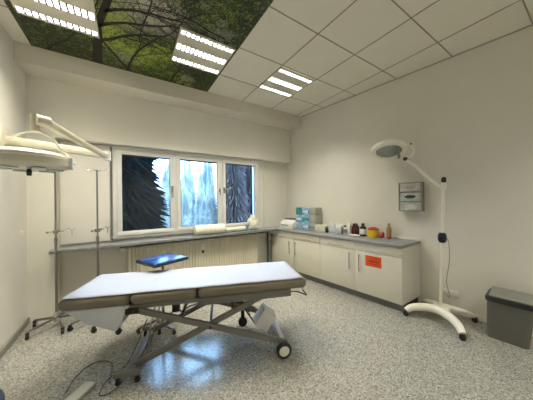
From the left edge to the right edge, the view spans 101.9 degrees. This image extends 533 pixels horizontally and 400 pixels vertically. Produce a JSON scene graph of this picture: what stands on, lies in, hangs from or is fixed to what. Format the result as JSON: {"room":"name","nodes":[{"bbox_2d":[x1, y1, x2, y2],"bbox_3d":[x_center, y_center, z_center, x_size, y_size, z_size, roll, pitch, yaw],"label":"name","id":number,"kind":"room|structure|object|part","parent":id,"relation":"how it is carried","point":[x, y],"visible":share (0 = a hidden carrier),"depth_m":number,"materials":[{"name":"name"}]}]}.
{"room":"medical treatment room","nodes":[
{"label":"medical treatment room","id":0,"kind":"room"},
{"bbox_2d":[0,22,27,348],"bbox_3d":[-1.374,-0.146,0.068,0.200,3.196,6.600,-1,0,-33],"label":"wall","id":1,"kind":"structure","parent":0,"point":[13,198],"depth_m":2.27,"materials":[{"name":"paint"}]},
{"bbox_2d":[0,317,29,358],"bbox_3d":[-1.220,1.415,0.058,0.018,0.070,6.043,-1,0,-33],"label":"baseboard","id":2,"kind":"structure","parent":1,"relation":"attached to","point":[7,345],"depth_m":2.24,"materials":[{"name":"grey plastic"}]},
{"bbox_2d":[0,113,110,175],"bbox_3d":[-2.041,-0.446,1.810,0.942,0.540,0.990,-1,0,-13],"label":"lamp","id":3,"kind":"object","parent":1,"relation":"attached to","point":[28,160],"visible":1,"depth_m":1.64,"materials":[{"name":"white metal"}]},
{"bbox_3d":[-2.154,-0.578,2.190,0.906,0.271,0.173,-1,0,-12],"label":"wall arm","id":4,"kind":"part","parent":3,"relation":"part of","materials":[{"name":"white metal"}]},
{"bbox_3d":[-1.710,-0.536,1.991,0.050,0.182,0.676,-1,0,-1],"label":"spring arm","id":5,"kind":"part","parent":3,"relation":"part of","materials":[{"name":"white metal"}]},
{"bbox_2d":[25,75,290,322],"bbox_3d":[-1.243,-0.140,3.865,4.131,3.196,0.357,-1,0,-33],"label":"wall","id":6,"kind":"structure","parent":0,"point":[97,117],"depth_m":3.11,"materials":[{"name":"paint"}]},
{"bbox_2d":[60,141,109,244],"bbox_3d":[-2.505,-0.097,3.008,0.530,1.370,0.032,-1,0,-33],"label":"panel","id":7,"kind":"object","parent":6,"relation":"attached to","point":[78,185],"depth_m":2.98,"materials":[{"name":"paint"}]},
{"bbox_2d":[110,147,112,239],"bbox_3d":[-2.259,-0.095,3.148,0.026,1.360,0.037,-1,0,-33],"label":"strap","id":8,"kind":"object","parent":6,"relation":"attached to","point":[110,147],"visible":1,"depth_m":3.15,"materials":[{"name":"grey plastic"}]},
{"bbox_2d":[13,40,301,129],"bbox_3d":[-1.063,-1.636,3.595,4.171,0.211,0.317,-1,0,-33],"label":"beam","id":9,"kind":"structure","parent":6,"relation":"attached to","point":[34,61],"depth_m":3.00,"materials":[{"name":"paint"}]},
{"bbox_2d":[49,227,277,254],"bbox_3d":[-1.273,0.616,3.619,3.355,0.040,0.325,-1,0,-33],"label":"windowsill","id":10,"kind":"structure","parent":6,"relation":"attached to","point":[103,245],"depth_m":3.19,"materials":[{"name":"grey stone"}]},
{"bbox_2d":[193,224,225,234],"bbox_3d":[-0.978,0.507,3.742,0.542,0.168,0.168,-1,0,-33],"label":"bolster","id":11,"kind":"object","parent":10,"relation":"on","point":[211,228],"visible":0.99,"depth_m":3.67,"materials":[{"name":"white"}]},
{"bbox_2d":[225,226,245,231],"bbox_3d":[-0.577,0.542,4.047,0.400,0.088,0.088,-1,0,-33],"label":"roll","id":12,"kind":"object","parent":10,"relation":"on","point":[238,228],"visible":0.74,"depth_m":4.01,"materials":[{"name":"white paper"}]},
{"bbox_2d":[247,215,258,229],"bbox_3d":[-0.258,0.433,4.206,0.253,0.303,0.112,-1,0,-33],"label":"packet","id":13,"kind":"object","parent":10,"relation":"on","point":[253,223],"visible":0.95,"depth_m":4.17,"materials":[{"name":"white plastic"}]},
{"bbox_2d":[112,145,258,238],"bbox_3d":[-1.189,-0.124,3.788,2.455,1.362,0.145,-1,0,-33],"label":"window","id":14,"kind":"structure","parent":6,"relation":"in","point":[175,158],"depth_m":3.59,"materials":[{"name":"plastic"}]},
{"bbox_3d":[-1.861,-0.110,3.379,0.780,1.260,0.055,-1,0,-33],"label":"sash","id":15,"kind":"part","parent":14,"relation":"part of","materials":[{"name":"plastic"}]},
{"bbox_3d":[-1.181,-0.118,3.817,0.760,1.260,0.055,-1,0,-33],"label":"sash","id":16,"kind":"part","parent":14,"relation":"part of","materials":[{"name":"plastic"}]},
{"bbox_3d":[-0.516,-0.126,4.245,0.740,1.260,0.055,-1,0,-33],"label":"sash","id":17,"kind":"part","parent":14,"relation":"part of","materials":[{"name":"plastic"}]},
{"bbox_2d":[120,234,257,272],"bbox_3d":[-1.153,1.065,3.748,2.283,0.783,0.195,-1,0,-33],"label":"radiator","id":18,"kind":"object","parent":6,"relation":"attached to","point":[240,249],"visible":0.6,"depth_m":3.73,"materials":[{"name":"beige metal"}]},
{"bbox_2d":[119,231,269,247],"bbox_3d":[-1.008,0.649,3.721,2.520,0.032,0.040,-1,0,-33],"label":"trim","id":19,"kind":"structure","parent":6,"relation":"attached to","point":[267,231],"depth_m":3.52,"materials":[{"name":"black plastic"}]},
{"bbox_2d":[263,161,264,226],"bbox_3d":[-0.056,-0.121,4.589,0.027,1.406,0.025,-1,0,-33],"label":"trim","id":20,"kind":"structure","parent":6,"relation":"attached to","point":[263,161],"depth_m":4.58,"materials":[{"name":"paint"}]},
{"bbox_2d":[0,278,532,399],"bbox_3d":[0.772,1.427,1.434,5.256,0.001,6.600,-1,0,-33],"label":"floor","id":21,"kind":"structure","parent":0,"point":[344,345],"depth_m":1.95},
{"bbox_2d":[0,389,4,399],"bbox_3d":[-1.477,1.228,1.011,0.350,0.455,0.373,-1,0,-33],"label":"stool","id":22,"kind":"object","parent":21,"relation":"on","point":[2,394],"visible":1,"depth_m":1.12,"materials":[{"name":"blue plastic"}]},
{"bbox_2d":[25,173,74,339],"bbox_3d":[-2.437,0.545,2.537,0.491,1.851,0.537,-1,0,-37],"label":"stand","id":23,"kind":"object","parent":21,"relation":"on","point":[57,316],"visible":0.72,"depth_m":2.51,"materials":[{"name":"metal"}]},
{"bbox_3d":[-2.486,1.381,2.389,0.020,0.051,0.237,-1,0,17],"label":"leg","id":24,"kind":"part","parent":23,"relation":"part of","materials":[{"name":"metal"}]},
{"bbox_3d":[-2.583,1.383,2.519,0.237,0.051,0.020,-1,0,-1],"label":"leg","id":25,"kind":"part","parent":23,"relation":"part of","materials":[{"name":"metal"}]},
{"bbox_3d":[-2.333,1.379,2.441,0.237,0.051,0.020,-1,0,35],"label":"leg","id":26,"kind":"part","parent":23,"relation":"part of","materials":[{"name":"metal"}]},
{"bbox_2d":[65,381,95,399],"bbox_3d":[-1.401,1.441,1.503,0.090,0.028,0.400,-1,0,5],"label":"foot pedal","id":27,"kind":"object","parent":21,"relation":"on","point":[80,392],"visible":1,"depth_m":1.62,"materials":[{"name":"beige plastic"}]},
{"bbox_2d":[67,167,109,332],"bbox_3d":[-2.033,0.540,2.633,0.537,1.851,0.491,-1,0,7],"label":"stand","id":28,"kind":"object","parent":21,"relation":"on","point":[70,327],"visible":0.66,"depth_m":2.60,"materials":[{"name":"silver metal"}]},
{"bbox_2d":[65,360,112,393],"bbox_3d":[-1.446,1.444,1.789,0.284,0.021,0.338,-1,0,-33],"label":"cord","id":29,"kind":"object","parent":21,"relation":"on","point":[104,360],"visible":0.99,"depth_m":1.84,"materials":[{"name":"black rubber"}]},
{"bbox_2d":[99,318,147,395],"bbox_3d":[-1.215,1.302,1.856,0.126,0.299,0.518,-1,0,-1],"label":"power cord","id":30,"kind":"object","parent":21,"relation":"on","point":[147,318],"visible":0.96,"depth_m":1.75,"materials":[{"name":"black rubber"}]},
{"bbox_2d":[136,253,187,334],"bbox_3d":[-1.157,1.054,2.438,0.412,0.800,0.424,-1,0,33],"label":"table","id":31,"kind":"object","parent":21,"relation":"on","point":[161,260],"visible":0.8,"depth_m":2.38,"materials":[{"name":"blue plastic"}]},
{"bbox_2d":[136,256,187,267],"bbox_3d":[-1.175,0.676,2.447,0.380,0.033,0.400,-1,0,33],"label":"tray","id":32,"kind":"object","parent":31,"relation":"on","point":[153,261],"depth_m":2.35,"materials":[{"name":"blue metal"}]},
{"bbox_2d":[58,262,306,385],"bbox_3d":[-0.660,1.097,2.129,2.027,0.700,0.700,-1,0,-12],"label":"examination table","id":33,"kind":"object","parent":21,"relation":"on","point":[105,312],"visible":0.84,"depth_m":1.86,"materials":[{"name":"beige plastic"}]},
{"bbox_3d":[-1.407,0.806,1.967,0.493,0.100,0.602,-1,0,-12],"label":"mattress","id":34,"kind":"part","parent":33,"relation":"part of","materials":[{"name":"beige leather"}]},
{"bbox_3d":[-1.033,1.121,1.993,0.141,0.463,0.072,-1,0,5],"label":"lift rod","id":35,"kind":"part","parent":33,"relation":"part of","materials":[{"name":"silver metal"}]},
{"bbox_3d":[-0.907,0.800,2.071,0.521,0.100,0.602,-1,0,-12],"label":"mattress","id":36,"kind":"part","parent":33,"relation":"part of","materials":[{"name":"beige leather"}]},
{"bbox_3d":[-0.674,1.133,2.382,1.096,0.501,0.028,-1,0,-12],"label":"scissor arm","id":37,"kind":"part","parent":33,"relation":"part of","materials":[{"name":"grey metal"}]},
{"bbox_2d":[60,261,301,299],"bbox_3d":[-0.672,0.745,2.120,1.943,0.010,0.578,-1,0,-12],"label":"paper cover","id":38,"kind":"object","parent":33,"relation":"on","point":[185,278],"visible":1,"depth_m":2.04,"materials":[{"name":"white paper"}]},
{"bbox_3d":[-0.573,1.130,1.897,1.096,0.501,0.028,-1,0,-12],"label":"scissor arm","id":39,"kind":"part","parent":33,"relation":"part of","materials":[{"name":"grey metal"}]},
{"bbox_3d":[-0.505,0.877,2.158,1.385,0.065,0.561,-1,0,-12],"label":"frame","id":40,"kind":"part","parent":33,"relation":"part of","materials":[{"name":"grey metal"}]},
{"bbox_3d":[-0.432,1.113,1.894,1.268,0.487,0.028,-1,0,-12],"label":"scissor arm","id":41,"kind":"part","parent":33,"relation":"part of","materials":[{"name":"grey metal"}]},
{"bbox_3d":[-0.533,1.116,2.378,1.268,0.487,0.028,-1,0,-12],"label":"scissor arm","id":42,"kind":"part","parent":33,"relation":"part of","materials":[{"name":"grey metal"}]},
{"bbox_3d":[-0.162,0.791,2.227,0.993,0.100,0.602,-1,0,-12],"label":"mattress","id":43,"kind":"part","parent":33,"relation":"part of","materials":[{"name":"beige plastic"}]},
{"bbox_2d":[266,232,269,261],"bbox_3d":[0.037,1.032,4.509,0.040,0.822,0.100,-1,0,-33],"label":"support","id":44,"kind":"object","parent":21,"relation":"on","point":[267,240],"visible":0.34,"depth_m":4.51,"materials":[{"name":"grey metal"}]},
{"bbox_3d":[0.026,1.032,4.526,0.024,0.822,0.040,-1,0,-33],"label":"post","id":45,"kind":"part","parent":44,"relation":"part of","materials":[{"name":"grey metal"}]},
{"bbox_2d":[271,231,321,283],"bbox_3d":[0.675,1.028,4.262,0.524,0.812,1.239,-1,0,-40],"label":"base cabinet","id":46,"kind":"object","parent":21,"relation":"on","point":[302,252],"visible":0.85,"depth_m":3.99,"materials":[{"name":"metal"}]},
{"bbox_3d":[0.308,0.691,4.363,0.019,0.124,0.616,-1,0,-40],"label":"drawer","id":47,"kind":"part","parent":46,"relation":"part of","materials":[{"name":"white laminate"}]},
{"bbox_3d":[0.313,1.048,4.362,0.019,0.582,0.616,-1,0,-40],"label":"door","id":48,"kind":"part","parent":46,"relation":"part of","materials":[{"name":"white laminate"}]},
{"bbox_3d":[0.705,0.685,3.888,0.019,0.124,0.616,-1,0,-40],"label":"drawer","id":49,"kind":"part","parent":46,"relation":"part of","materials":[{"name":"white laminate"}]},
{"bbox_3d":[0.710,1.042,3.888,0.019,0.582,0.616,-1,0,-40],"label":"door","id":50,"kind":"part","parent":46,"relation":"part of","materials":[{"name":"white laminate"}]},
{"bbox_2d":[320,237,419,311],"bbox_3d":[1.487,1.015,3.291,0.524,0.812,1.292,-1,0,-40],"label":"base cabinet","id":51,"kind":"object","parent":21,"relation":"on","point":[396,285],"visible":0.96,"depth_m":2.98,"materials":[{"name":"white laminate"}]},
{"bbox_3d":[1.102,0.679,3.414,0.019,0.124,0.614,-1,0,-40],"label":"drawer","id":52,"kind":"part","parent":51,"relation":"part of","materials":[{"name":"white laminate"}]},
{"bbox_3d":[1.107,1.036,3.413,0.019,0.582,0.614,-1,0,-40],"label":"door","id":53,"kind":"part","parent":51,"relation":"part of","materials":[{"name":"white laminate"}]},
{"bbox_2d":[274,227,420,248],"bbox_3d":[1.098,0.584,3.780,0.524,0.062,2.550,-1,0,-40],"label":"countertop","id":54,"kind":"structure","parent":51,"relation":"on","point":[394,242],"depth_m":3.17,"materials":[{"name":"grey laminate"}]},
{"bbox_2d":[280,218,295,228],"bbox_3d":[0.502,0.488,4.554,0.284,0.197,0.350,-1,0,-40],"label":"document tray","id":55,"kind":"object","parent":54,"relation":"on","point":[289,223],"visible":0.77,"depth_m":4.45,"materials":[{"name":"white plastic"}]},
{"bbox_2d":[296,222,301,229],"bbox_3d":[0.731,0.512,4.393,0.221,0.142,0.150,-1,0,-40],"label":"carton","id":56,"kind":"object","parent":54,"relation":"on","point":[298,224],"visible":0.53,"depth_m":4.31,"materials":[{"name":"blue cardboard"}]},
{"bbox_2d":[296,215,301,221],"bbox_3d":[0.729,0.367,4.393,0.221,0.142,0.150,-1,0,-40],"label":"carton","id":57,"kind":"object","parent":56,"relation":"on","point":[298,217],"visible":0.53,"depth_m":4.32,"materials":[{"name":"blue cardboard"}]},
{"bbox_2d":[296,207,304,214],"bbox_3d":[0.727,0.222,4.394,0.221,0.142,0.150,-1,0,-40],"label":"carton","id":58,"kind":"object","parent":57,"relation":"on","point":[298,209],"visible":0.65,"depth_m":4.33,"materials":[{"name":"teal cardboard"}]},
{"bbox_2d":[302,222,309,229],"bbox_3d":[0.833,0.510,4.270,0.201,0.142,0.155,-1,0,-40],"label":"carton","id":59,"kind":"object","parent":54,"relation":"on","point":[305,226],"visible":0.64,"depth_m":4.20,"materials":[{"name":"blue cardboard"}]},
{"bbox_2d":[302,215,308,222],"bbox_3d":[0.832,0.365,4.271,0.201,0.142,0.155,-1,0,-40],"label":"carton","id":60,"kind":"object","parent":59,"relation":"on","point":[305,218],"visible":0.64,"depth_m":4.20,"materials":[{"name":"blue cardboard"}]},
{"bbox_2d":[302,207,314,214],"bbox_3d":[0.830,0.220,4.271,0.201,0.142,0.155,-1,0,-40],"label":"carton","id":61,"kind":"object","parent":60,"relation":"on","point":[305,211],"visible":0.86,"depth_m":4.22,"materials":[{"name":"blue cardboard"}]},
{"bbox_2d":[309,223,321,230],"bbox_3d":[0.948,0.508,4.164,0.201,0.142,0.145,-1,0,-40],"label":"carton","id":62,"kind":"object","parent":54,"relation":"on","point":[311,225],"visible":0.49,"depth_m":4.10,"materials":[{"name":"grey cardboard"}]},
{"bbox_2d":[309,215,321,222],"bbox_3d":[0.946,0.364,4.164,0.201,0.142,0.145,-1,0,-40],"label":"carton","id":63,"kind":"object","parent":62,"relation":"on","point":[312,218],"visible":0.9,"depth_m":4.10,"materials":[{"name":"white cardboard"}]},
{"bbox_2d":[309,207,321,214],"bbox_3d":[0.944,0.219,4.165,0.201,0.142,0.145,-1,0,-40],"label":"carton","id":64,"kind":"object","parent":63,"relation":"on","point":[312,211],"visible":0.99,"depth_m":4.11,"materials":[{"name":"white cardboard"}]},
{"bbox_2d":[315,224,327,231],"bbox_3d":[1.009,0.518,3.967,0.120,0.120,0.216,-1,0,-40],"label":"cardboard box","id":65,"kind":"object","parent":54,"relation":"on","point":[319,228],"visible":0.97,"depth_m":3.91,"materials":[{"name":"white cardboard"}]},
{"bbox_2d":[329,223,335,232],"bbox_3d":[1.190,0.493,3.845,0.129,0.165,0.120,-1,0,-40],"label":"plastic tub","id":66,"kind":"object","parent":54,"relation":"on","point":[332,226],"visible":0.8,"depth_m":3.80,"materials":[{"name":"white plastic"}]},
{"bbox_2d":[335,223,343,233],"bbox_3d":[1.270,0.492,3.749,0.129,0.165,0.120,-1,0,-40],"label":"plastic tub","id":67,"kind":"object","parent":54,"relation":"on","point":[339,227],"visible":0.95,"depth_m":3.70,"materials":[{"name":"white plastic"}]},
{"bbox_2d":[343,225,347,233],"bbox_3d":[1.337,0.502,3.668,0.068,0.142,0.068,-1,0,-40],"label":"bottle","id":68,"kind":"object","parent":54,"relation":"on","point":[345,231],"visible":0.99,"depth_m":3.64,"materials":[{"name":"white plastic"}]},
{"bbox_2d":[348,221,351,233],"bbox_3d":[1.394,0.467,3.631,0.062,0.211,0.062,-1,0,-40],"label":"bottle","id":69,"kind":"object","parent":54,"relation":"on","point":[349,224],"visible":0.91,"depth_m":3.61,"materials":[{"name":"white plastic"}]},
{"bbox_2d":[354,223,358,234],"bbox_3d":[1.465,0.471,3.515,0.079,0.201,0.079,-1,0,5],"label":"bottle","id":70,"kind":"object","parent":54,"relation":"on","point":[356,227],"visible":0.91,"depth_m":3.48,"materials":[{"name":"brown glass"}]},
{"bbox_2d":[360,223,365,235],"bbox_3d":[1.532,0.471,3.434,0.099,0.200,0.099,-1,0,-40],"label":"bottle","id":71,"kind":"object","parent":54,"relation":"on","point":[362,227],"visible":0.98,"depth_m":3.40,"materials":[{"name":"black plastic"}]},
{"bbox_2d":[367,227,378,237],"bbox_3d":[1.640,0.491,3.322,0.160,0.155,0.160,-1,0,-40],"label":"sharps container","id":72,"kind":"object","parent":54,"relation":"on","point":[373,232],"visible":0.99,"depth_m":3.27,"materials":[{"name":"yellow plastic"}]},
{"bbox_3d":[1.639,0.435,3.322,0.160,0.043,0.160,-1,0,-40],"label":"lid","id":73,"kind":"part","parent":72,"relation":"part of","materials":[{"name":"red plastic"}]},
{"bbox_3d":[1.293,0.563,3.943,0.015,0.024,2.550,-1,0,-40],"label":"splash strip","id":74,"kind":"part","parent":54,"relation":"part of","materials":[{"name":"white laminate"}]},
{"bbox_2d":[386,223,391,238],"bbox_3d":[1.805,0.455,3.187,0.066,0.222,0.066,-1,0,-40],"label":"bottle","id":75,"kind":"object","parent":54,"relation":"on","point":[388,229],"visible":0.94,"depth_m":3.16,"materials":[{"name":"brown plastic"}]},
{"bbox_2d":[365,255,380,268],"bbox_3d":[1.463,0.846,2.967,0.002,0.146,0.216,-1,0,-40],"label":"sticker","id":76,"kind":"object","parent":51,"relation":"attached to","point":[372,261],"visible":1,"depth_m":2.96,"materials":[{"name":"red"}]},
{"bbox_3d":[1.497,0.672,2.941,0.019,0.124,0.614,-1,0,-40],"label":"drawer","id":77,"kind":"part","parent":51,"relation":"part of","materials":[{"name":"white laminate"}]},
{"bbox_3d":[1.502,1.029,2.940,0.019,0.582,0.614,-1,0,-40],"label":"door","id":78,"kind":"part","parent":51,"relation":"part of","materials":[{"name":"white laminate"}]},
{"bbox_2d":[371,139,477,340],"bbox_3d":[1.908,0.301,2.759,0.578,2.228,1.092,-1,0,-33],"label":"lamp","id":79,"kind":"object","parent":21,"relation":"on","point":[391,148],"visible":1,"depth_m":2.57,"materials":[{"name":"white metal"}]},
{"bbox_3d":[1.758,-0.626,2.872,0.036,0.152,0.045,2,0,-33],"label":"handle","id":80,"kind":"part","parent":79,"relation":"part of","materials":[{"name":"grey plastic"}]},
{"bbox_3d":[1.983,-0.346,2.729,0.043,0.427,0.410,-1,0,-38],"label":"arm","id":81,"kind":"part","parent":79,"relation":"part of","materials":[{"name":"white metal"}]},
{"bbox_3d":[2.198,0.796,2.625,0.060,0.774,0.239,-1,0,45],"label":"cord","id":82,"kind":"part","parent":79,"relation":"part of","materials":[{"name":"grey plastic"}]},
{"bbox_2d":[485,286,532,349],"bbox_3d":[2.484,1.172,2.188,0.326,0.468,0.354,-1,0,-37],"label":"waste bin","id":83,"kind":"object","parent":21,"relation":"on","point":[509,312],"visible":1,"depth_m":2.12,"materials":[{"name":"black plastic"}]},
{"bbox_3d":[2.482,0.960,2.191,0.275,0.042,0.292,-1,0,-37],"label":"lid","id":84,"kind":"part","parent":83,"relation":"part of","materials":[{"name":"grey plastic"}]},
{"bbox_2d":[0,0,532,115],"bbox_3d":[0.730,-1.819,1.440,5.256,0.100,6.600,-1,0,-33],"label":"ceiling","id":85,"kind":"structure","parent":0,"point":[276,37],"depth_m":2.39,"materials":[{"name":"tile"}]},
{"bbox_2d":[10,0,99,38],"bbox_3d":[-1.867,-1.722,1.890,0.600,0.012,0.600,-1,0,-33],"label":"recessed light","id":86,"kind":"object","parent":85,"relation":"in","point":[75,15],"visible":1,"depth_m":1.98,"materials":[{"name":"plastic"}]},
{"bbox_2d":[4,0,272,91],"bbox_3d":[-0.534,-1.749,0.998,1.979,0.008,4.626,-1,0,-33],"label":"mural","id":87,"kind":"object","parent":85,"relation":"attached to","point":[136,36],"depth_m":2.23,"materials":[{"name":"green paper"}]},
{"bbox_2d":[171,27,235,74],"bbox_3d":[-0.769,-1.735,2.585,0.600,0.012,0.600,-1,0,-33],"label":"recessed light","id":88,"kind":"object","parent":85,"relation":"in","point":[192,49],"visible":1,"depth_m":2.54,"materials":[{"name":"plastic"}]},
{"bbox_2d":[0,0,532,113],"bbox_3d":[0.850,-1.769,1.235,4.835,0.004,5.726,-1,0,-33],"label":"grid","id":89,"kind":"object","parent":85,"relation":"attached to","point":[393,1],"depth_m":2.44,"materials":[{"name":"grey metal"}]},
{"bbox_2d":[258,67,313,96],"bbox_3d":[0.282,-1.747,3.262,0.600,0.012,0.600,-1,0,-33],"label":"recessed light","id":90,"kind":"object","parent":85,"relation":"in","point":[284,82],"visible":1,"depth_m":3.22,"materials":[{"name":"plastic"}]},
{"bbox_2d":[286,25,532,316],"bbox_3d":[2.635,-0.193,2.650,0.397,3.196,6.701,-1,0,-40],"label":"wall","id":91,"kind":"structure","parent":0,"point":[467,117],"depth_m":2.73,"materials":[{"name":"paint"}]},
{"bbox_2d":[398,182,424,211],"bbox_3d":[2.013,-0.044,3.009,0.100,0.399,0.284,-1,0,-40],"label":"rack","id":92,"kind":"object","parent":91,"relation":"attached to","point":[422,183],"visible":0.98,"depth_m":2.92,"materials":[{"name":"grey metal"}]},
{"bbox_2d":[400,202,420,210],"bbox_3d":[2.002,0.093,2.998,0.113,0.118,0.244,-1,0,-40],"label":"carton","id":93,"kind":"object","parent":92,"relation":"in","point":[407,206],"visible":0.91,"depth_m":2.96,"materials":[{"name":"white cardboard"}]},
{"bbox_2d":[400,183,420,191],"bbox_3d":[2.005,-0.174,3.003,0.098,0.112,0.244,-1,0,-40],"label":"carton","id":94,"kind":"object","parent":92,"relation":"in","point":[409,187],"visible":0.88,"depth_m":2.97,"materials":[{"name":"white cardboard"}]},
{"bbox_2d":[400,193,420,200],"bbox_3d":[2.006,-0.042,3.003,0.098,0.112,0.244,-1,0,-40],"label":"carton","id":95,"kind":"object","parent":92,"relation":"in","point":[403,196],"visible":0.94,"depth_m":2.97,"materials":[{"name":"white cardboard"}]},
{"bbox_2d":[301,25,531,116],"bbox_3d":[2.593,-1.788,2.357,0.015,0.006,5.772,-1,0,-40],"label":"trim","id":96,"kind":"structure","parent":91,"relation":"attached to","point":[529,25],"depth_m":2.89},
{"bbox_2d":[443,288,458,297],"bbox_3d":[2.319,1.174,2.727,0.014,0.080,0.156,-1,0,-40],"label":"wall socket","id":97,"kind":"object","parent":91,"relation":"attached to","point":[455,294],"visible":0.87,"depth_m":2.71,"materials":[{"name":"white plastic"}]},
{"bbox_2d":[450,311,532,336],"bbox_3d":[3.354,1.366,1.491,0.014,0.055,3.529,-1,0,-40],"label":"baseboard","id":98,"kind":"structure","parent":91,"relation":"attached to","point":[480,318],"depth_m":2.52,"materials":[{"name":"paint"}]},
{"label":"outside","id":99,"kind":"structure","parent":0,"visible":0},
{"bbox_3d":[-6.761,2.154,16.082,34.000,0.200,25.600,-1,0,-33],"label":"ground","id":100,"kind":"structure","parent":99,"visible":0},
{"bbox_2d":[122,156,169,230],"bbox_3d":[-3.703,-1.507,5.564,2.791,7.000,2.716,-1,0,36],"label":"conifer","id":101,"kind":"object","parent":100,"relation":"on","point":[143,205],"visible":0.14,"depth_m":5.28,"materials":[{"name":"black plant"}]},
{"bbox_2d":[160,186,169,227],"bbox_3d":[-3.500,0.773,7.244,0.864,2.559,0.860,-1,0,-39],"label":"conifer","id":102,"kind":"object","parent":100,"relation":"on","point":[167,221],"visible":0.13,"depth_m":7.23,"materials":[{"name":"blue plant"}]},
{"bbox_2d":[161,168,169,219],"bbox_3d":[-3.908,0.388,8.411,0.943,3.372,0.947,-1,0,-9],"label":"conifer","id":103,"kind":"object","parent":100,"relation":"on","point":[165,184],"visible":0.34,"depth_m":8.34,"materials":[{"name":"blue plant"}]},
{"bbox_2d":[166,160,169,189],"bbox_3d":[-4.397,0.106,9.767,1.045,3.991,1.039,-1,0,43],"label":"conifer","id":104,"kind":"object","parent":100,"relation":"on","point":[167,171],"visible":0.12,"depth_m":9.69,"materials":[{"name":"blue plant"}]},
{"bbox_2d":[181,178,191,225],"bbox_3d":[-2.808,0.640,7.353,0.874,2.810,0.876,-1,0,13],"label":"conifer","id":105,"kind":"object","parent":100,"relation":"on","point":[185,208],"visible":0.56,"depth_m":7.26,"materials":[{"name":"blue plant"}]},
{"bbox_2d":[181,161,193,225],"bbox_3d":[-3.349,0.237,8.904,0.983,3.683,1.001,-1,0,-10],"label":"conifer","id":106,"kind":"object","parent":100,"relation":"on","point":[184,173],"visible":0.29,"depth_m":8.86,"materials":[{"name":"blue plant"}]},
{"bbox_2d":[186,161,196,219],"bbox_3d":[-3.633,-0.049,10.274,1.140,4.298,1.123,-1,0,2],"label":"conifer","id":107,"kind":"object","parent":100,"relation":"on","point":[189,169],"visible":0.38,"depth_m":10.16,"materials":[{"name":"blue plant"}]},
{"bbox_2d":[192,170,209,225],"bbox_3d":[-2.414,0.464,7.984,0.904,3.165,0.898,-1,0,9],"label":"conifer","id":108,"kind":"object","parent":100,"relation":"on","point":[200,217],"visible":0.61,"depth_m":7.84,"materials":[{"name":"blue plant"}]},
{"bbox_2d":[202,163,214,223],"bbox_3d":[-2.632,0.078,9.371,1.081,3.982,1.054,-1,0,3],"label":"conifer","id":109,"kind":"object","parent":100,"relation":"on","point":[205,176],"visible":0.44,"depth_m":9.27,"materials":[{"name":"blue plant"}]},
{"bbox_2d":[207,163,216,221],"bbox_3d":[-2.760,-0.158,10.583,1.155,4.502,1.177,-1,0,24],"label":"conifer","id":110,"kind":"object","parent":100,"relation":"on","point":[209,165],"visible":0.26,"depth_m":10.48,"materials":[{"name":"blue plant"}]},
{"bbox_2d":[215,165,250,223],"bbox_3d":[-1.043,-1.039,6.816,1.448,6.000,1.404,-1,0,24],"label":"conifer","id":111,"kind":"object","parent":100,"relation":"on","point":[236,197],"visible":0.23,"depth_m":6.54,"materials":[{"name":"conifer needles"},{"name":"bark"}]},
{"bbox_2d":[243,166,252,217],"bbox_3d":[-0.646,-1.192,8.023,1.687,6.300,1.765,-1,0,34],"label":"conifer","id":112,"kind":"object","parent":100,"relation":"on","point":[248,172],"visible":0.06,"depth_m":7.68,"materials":[{"name":"plant"}]}
]}

